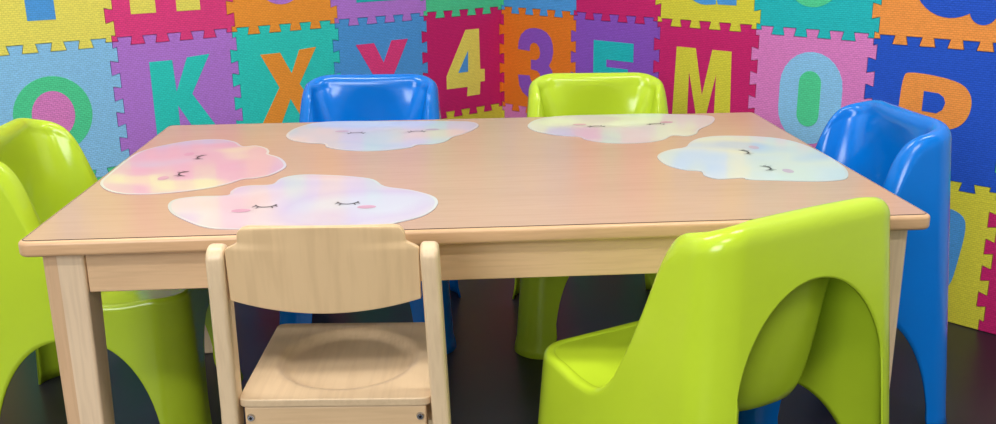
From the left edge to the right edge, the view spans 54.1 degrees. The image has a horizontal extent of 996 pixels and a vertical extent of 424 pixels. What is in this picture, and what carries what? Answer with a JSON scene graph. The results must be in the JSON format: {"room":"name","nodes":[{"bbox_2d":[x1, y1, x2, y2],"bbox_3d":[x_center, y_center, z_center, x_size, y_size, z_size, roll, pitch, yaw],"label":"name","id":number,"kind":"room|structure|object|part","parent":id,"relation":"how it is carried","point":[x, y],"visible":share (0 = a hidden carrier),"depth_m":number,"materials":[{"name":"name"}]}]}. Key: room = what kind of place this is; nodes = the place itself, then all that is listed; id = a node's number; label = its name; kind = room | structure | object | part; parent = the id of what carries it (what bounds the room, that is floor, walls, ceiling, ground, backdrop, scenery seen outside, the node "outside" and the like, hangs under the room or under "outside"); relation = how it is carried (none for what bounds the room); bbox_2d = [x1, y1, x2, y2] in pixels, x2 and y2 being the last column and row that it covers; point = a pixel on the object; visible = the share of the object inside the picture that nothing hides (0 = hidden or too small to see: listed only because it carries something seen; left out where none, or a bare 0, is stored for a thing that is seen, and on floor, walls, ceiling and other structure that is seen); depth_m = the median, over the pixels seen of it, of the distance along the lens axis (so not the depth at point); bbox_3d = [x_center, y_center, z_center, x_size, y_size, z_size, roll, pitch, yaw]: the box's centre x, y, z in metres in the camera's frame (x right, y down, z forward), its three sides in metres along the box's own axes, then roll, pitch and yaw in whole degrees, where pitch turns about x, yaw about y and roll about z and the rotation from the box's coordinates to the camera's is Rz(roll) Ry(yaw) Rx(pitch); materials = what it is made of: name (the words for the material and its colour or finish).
{"room":"children's room","nodes":[
{"label":"children's room","id":0,"kind":"room"},
{"bbox_2d":[15,1,502,120],"bbox_3d":[-2.131,-0.806,1.083,5.600,2.700,0.100,-14,21,-39],"label":"wall","id":1,"kind":"structure","parent":0,"point":[228,1],"depth_m":2.52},
{"bbox_2d":[0,274,995,423],"bbox_3d":[-0.158,1.103,-0.512,6.041,0.100,5.820,-14,21,-39],"label":"floor","id":2,"kind":"structure","parent":0,"point":[490,382],"depth_m":1.98,"materials":[{"name":"plastic"}]},
{"bbox_2d":[93,166,115,179],"bbox_3d":[-1.002,0.068,2.286,0.318,0.318,0.012,-14,21,-39],"label":"tile","id":3,"kind":"structure","parent":2,"relation":"on","point":[109,169],"depth_m":2.31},
{"bbox_2d":[0,38,129,176],"bbox_3d":[-1.005,-0.220,2.201,0.318,0.318,0.013,-14,21,-39],"label":"tile","id":4,"kind":"structure","parent":3,"relation":"on","point":[71,88],"depth_m":2.21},
{"bbox_2d":[0,0,114,55],"bbox_3d":[-1.008,-0.508,2.116,0.318,0.318,0.012,-14,21,-39],"label":"tile","id":5,"kind":"structure","parent":4,"relation":"on","point":[27,23],"depth_m":2.15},
{"bbox_2d":[0,118,242,423],"bbox_3d":[-0.703,0.117,1.725,0.401,0.542,0.381,-1,16,-3],"label":"plastic chair","id":6,"kind":"object","parent":2,"relation":"on","point":[159,334],"visible":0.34,"depth_m":1.59,"materials":[{"name":"green plastic"}]},
{"bbox_2d":[205,224,450,423],"bbox_3d":[-0.206,0.232,1.334,0.304,0.529,0.279,-1,16,0],"label":"wooden chair","id":7,"kind":"object","parent":2,"relation":"on","point":[306,373],"visible":1,"depth_m":1.20,"materials":[{"name":"brown wood"}]},
{"bbox_3d":[-0.339,0.276,1.238,0.037,0.502,0.056,-1,16,0],"label":"leg","id":8,"kind":"part","parent":7,"relation":"part of","materials":[{"name":"brown wood"}]},
{"bbox_3d":[-0.207,0.067,1.154,0.229,0.112,0.028,-1,16,0],"label":"backrest","id":9,"kind":"part","parent":7,"relation":"part of","materials":[{"name":"brown wood"}]},
{"bbox_3d":[-0.206,0.210,1.345,0.244,0.021,0.246,-1,16,0],"label":"seat","id":10,"kind":"part","parent":7,"relation":"part of","materials":[{"name":"brown wood"}]},
{"bbox_3d":[-0.205,0.261,1.244,0.230,0.038,0.018,-1,16,0],"label":"rail","id":11,"kind":"part","parent":7,"relation":"part of","materials":[{"name":"brown wood"}]},
{"bbox_3d":[-0.093,0.231,1.350,0.015,0.030,0.184,-1,16,0],"label":"rail","id":12,"kind":"part","parent":7,"relation":"part of","materials":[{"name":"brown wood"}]},
{"bbox_3d":[-0.072,0.273,1.238,0.037,0.502,0.056,-1,16,0],"label":"leg","id":13,"kind":"part","parent":7,"relation":"part of","materials":[{"name":"brown wood"}]},
{"bbox_2d":[279,74,460,353],"bbox_3d":[-0.282,-0.011,2.143,0.381,0.542,0.400,-1,16,0],"label":"plastic chair","id":14,"kind":"object","parent":2,"relation":"on","point":[336,97],"visible":0.29,"depth_m":2.19,"materials":[{"name":"blue plastic"}]},
{"bbox_2d":[18,112,929,423],"bbox_3d":[-0.037,0.143,1.720,1.214,0.478,0.768,-2,16,-4],"label":"table","id":15,"kind":"object","parent":2,"relation":"on","point":[515,200],"visible":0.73,"depth_m":1.36,"materials":[{"name":"brown wood"}]},
{"bbox_3d":[-0.571,0.264,1.368,0.054,0.456,0.054,-2,16,-4],"label":"leg","id":16,"kind":"part","parent":15,"relation":"part of","materials":[{"name":"brown wood"}]},
{"bbox_2d":[100,139,285,194],"bbox_3d":[-0.497,-0.083,1.653,0.284,0.001,0.391,-2,16,-4],"label":"placemat","id":17,"kind":"object","parent":15,"relation":"on","point":[193,165],"visible":1,"depth_m":1.62,"materials":[{"name":"pink plastic"}]},
{"bbox_3d":[-0.616,0.075,2.009,0.054,0.456,0.054,-2,16,-4],"label":"leg","id":18,"kind":"part","parent":15,"relation":"part of","materials":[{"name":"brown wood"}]},
{"bbox_2d":[168,174,437,229],"bbox_3d":[-0.275,-0.010,1.398,0.319,0.001,0.327,-15,22,-41],"label":"placemat","id":19,"kind":"object","parent":15,"relation":"on","point":[305,199],"visible":0.93,"depth_m":1.40,"materials":[{"name":"white plastic"}]},
{"bbox_2d":[286,121,478,150],"bbox_3d":[-0.220,-0.149,1.866,0.372,0.001,0.282,-2,16,-4],"label":"placemat","id":20,"kind":"object","parent":15,"relation":"on","point":[339,135],"visible":1,"depth_m":1.88,"materials":[{"name":"white plastic"}]},
{"bbox_2d":[528,114,714,143],"bbox_3d":[0.254,-0.165,1.904,0.388,0.001,0.280,-2,16,-4],"label":"placemat","id":21,"kind":"object","parent":15,"relation":"on","point":[611,128],"visible":1,"depth_m":1.92,"materials":[{"name":"plastic"}]},
{"bbox_2d":[657,136,847,181],"bbox_3d":[0.415,-0.094,1.657,0.290,0.001,0.344,-2,16,-4],"label":"placemat","id":22,"kind":"object","parent":15,"relation":"on","point":[758,158],"visible":1,"depth_m":1.63,"materials":[{"name":"plastic"}]},
{"bbox_3d":[0.542,0.232,1.437,0.054,0.456,0.054,-2,16,-4],"label":"leg","id":23,"kind":"part","parent":15,"relation":"part of","materials":[{"name":"brown wood"}]},
{"bbox_2d":[444,103,504,118],"bbox_3d":[-0.097,-0.164,3.041,0.321,0.318,0.020,-14,21,-39],"label":"tile","id":24,"kind":"structure","parent":2,"relation":"on","point":[496,112],"depth_m":3.04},
{"bbox_2d":[421,7,504,118],"bbox_3d":[-0.100,-0.452,2.957,0.321,0.318,0.020,-14,21,-39],"label":"tile","id":25,"kind":"structure","parent":24,"relation":"on","point":[463,57],"depth_m":2.96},
{"bbox_2d":[420,0,503,17],"bbox_3d":[-0.103,-0.740,2.872,0.321,0.318,0.020,-14,21,-39],"label":"tile","id":26,"kind":"structure","parent":25,"relation":"on","point":[438,6],"depth_m":2.90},
{"bbox_2d":[503,103,526,117],"bbox_3d":[0.118,-0.164,3.031,0.020,0.318,0.321,-16,22,-41],"label":"tile","id":27,"kind":"structure","parent":2,"relation":"on","point":[509,113],"depth_m":3.06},
{"bbox_2d":[499,7,575,112],"bbox_3d":[0.116,-0.451,2.947,0.020,0.318,0.321,-16,22,-41],"label":"tile","id":28,"kind":"structure","parent":27,"relation":"on","point":[534,46],"depth_m":2.95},
{"bbox_2d":[502,0,576,16],"bbox_3d":[0.113,-0.739,2.862,0.020,0.318,0.321,-16,22,-41],"label":"tile","id":29,"kind":"structure","parent":28,"relation":"on","point":[558,6],"depth_m":2.88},
{"bbox_2d":[512,72,667,359],"bbox_3d":[0.222,-0.012,2.129,0.381,0.542,0.400,-1,16,0],"label":"plastic chair","id":30,"kind":"object","parent":2,"relation":"on","point":[554,94],"visible":0.21,"depth_m":2.17,"materials":[{"name":"green plastic"}]},
{"bbox_2d":[538,197,889,423],"bbox_3d":[0.283,0.226,1.304,0.381,0.550,0.401,-10,19,-29],"label":"plastic chair","id":31,"kind":"object","parent":2,"relation":"on","point":[733,318],"visible":1,"depth_m":1.15,"materials":[{"name":"green plastic"}]},
{"bbox_2d":[738,100,951,423],"bbox_3d":[0.586,0.084,1.790,0.400,0.542,0.381,-3,17,-7],"label":"plastic chair","id":32,"kind":"object","parent":2,"relation":"on","point":[905,152],"visible":0.24,"depth_m":1.66,"materials":[{"name":"blue plastic"}]},
{"bbox_2d":[948,181,995,328],"bbox_3d":[0.948,0.074,2.195,0.013,0.318,0.318,-16,22,-41],"label":"tile","id":33,"kind":"structure","parent":2,"relation":"on","point":[969,212],"depth_m":2.11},
{"bbox_2d":[864,34,995,193],"bbox_3d":[0.945,-0.214,2.110,0.013,0.318,0.318,-16,22,-41],"label":"tile","id":34,"kind":"structure","parent":33,"relation":"on","point":[956,88],"depth_m":2.08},
{"bbox_2d":[872,0,995,51],"bbox_3d":[0.942,-0.501,2.025,0.013,0.318,0.318,-16,22,-41],"label":"tile","id":35,"kind":"structure","parent":34,"relation":"on","point":[959,21],"depth_m":2.06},
{"bbox_2d":[977,212,995,334],"bbox_3d":[1.154,0.134,1.986,0.012,0.318,0.318,-16,22,-41],"label":"tile","id":36,"kind":"structure","parent":2,"relation":"on","point":[988,325],"depth_m":2.10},
{"bbox_3d":[-0.777,0.010,2.475,0.247,0.318,0.218,-1,16,0],"label":"tile","id":37,"kind":"structure","parent":2,"relation":"on","visible":0},
{"bbox_2d":[110,29,242,155],"bbox_3d":[-0.780,-0.278,2.390,0.318,0.318,0.012,-14,21,-39],"label":"tile","id":38,"kind":"structure","parent":37,"relation":"on","point":[175,81],"depth_m":2.37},
{"bbox_2d":[104,0,234,43],"bbox_3d":[-0.783,-0.566,2.306,0.318,0.318,0.012,-14,21,-39],"label":"tile","id":39,"kind":"structure","parent":38,"relation":"on","point":[135,19],"depth_m":2.32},
{"bbox_3d":[-0.552,-0.049,2.665,0.247,0.318,0.218,-1,16,0],"label":"tile","id":40,"kind":"structure","parent":2,"relation":"on","visible":0},
{"bbox_2d":[230,20,339,123],"bbox_3d":[-0.554,-0.336,2.580,0.318,0.318,0.012,-14,21,-39],"label":"tile","id":41,"kind":"structure","parent":40,"relation":"on","point":[275,68],"depth_m":2.55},
{"bbox_2d":[226,0,336,33],"bbox_3d":[-0.557,-0.624,2.495,0.318,0.318,0.013,-14,21,-39],"label":"tile","id":42,"kind":"structure","parent":41,"relation":"on","point":[252,14],"depth_m":2.51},
{"bbox_3d":[-0.326,-0.107,2.854,0.247,0.318,0.218,-1,16,0],"label":"tile","id":43,"kind":"structure","parent":2,"relation":"on","visible":0},
{"bbox_2d":[333,13,427,74],"bbox_3d":[-0.329,-0.394,2.769,0.318,0.318,0.012,-14,21,-39],"label":"tile","id":44,"kind":"structure","parent":43,"relation":"on","point":[381,47],"depth_m":2.74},
{"bbox_2d":[330,0,425,25],"bbox_3d":[-0.332,-0.682,2.684,0.318,0.318,0.012,-14,21,-39],"label":"tile","id":45,"kind":"structure","parent":44,"relation":"on","point":[351,10],"depth_m":2.71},
{"bbox_3d":[0.329,-0.105,2.824,0.226,0.318,0.239,-1,16,0],"label":"tile","id":46,"kind":"structure","parent":2,"relation":"on","visible":0},
{"bbox_2d":[571,12,659,78],"bbox_3d":[0.326,-0.392,2.739,0.012,0.318,0.318,-16,22,-41],"label":"tile","id":47,"kind":"structure","parent":46,"relation":"on","point":[612,46],"depth_m":2.71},
{"bbox_2d":[574,0,660,23],"bbox_3d":[0.323,-0.680,2.654,0.012,0.318,0.318,-16,22,-41],"label":"tile","id":48,"kind":"structure","parent":47,"relation":"on","point":[641,9],"depth_m":2.67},
{"bbox_3d":[0.535,-0.045,2.614,0.226,0.318,0.239,-1,16,0],"label":"tile","id":49,"kind":"structure","parent":2,"relation":"on","visible":0},
{"bbox_2d":[653,18,758,113],"bbox_3d":[0.532,-0.333,2.529,0.012,0.318,0.318,-16,22,-41],"label":"tile","id":50,"kind":"structure","parent":49,"relation":"on","point":[703,69],"depth_m":2.51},
{"bbox_2d":[656,0,760,31],"bbox_3d":[0.529,-0.621,2.445,0.012,0.318,0.318,-16,22,-41],"label":"tile","id":51,"kind":"structure","parent":50,"relation":"on","point":[735,12],"depth_m":2.46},
{"bbox_3d":[0.742,0.014,2.405,0.226,0.318,0.239,-1,16,0],"label":"tile","id":52,"kind":"structure","parent":2,"relation":"on","visible":0},
{"bbox_2d":[748,26,877,147],"bbox_3d":[0.738,-0.273,2.320,0.013,0.318,0.318,-16,22,-41],"label":"tile","id":53,"kind":"structure","parent":52,"relation":"on","point":[801,82],"depth_m":2.31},
{"bbox_2d":[754,0,881,40],"bbox_3d":[0.735,-0.561,2.235,0.013,0.318,0.318,-16,22,-41],"label":"tile","id":54,"kind":"structure","parent":53,"relation":"on","point":[851,17],"depth_m":2.25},
{"bbox_2d":[502,4,965,98],"bbox_3d":[1.966,-0.793,0.893,0.100,2.700,5.600,-16,22,-41],"label":"wall","id":55,"kind":"structure","parent":0,"point":[658,4],"depth_m":2.22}
]}

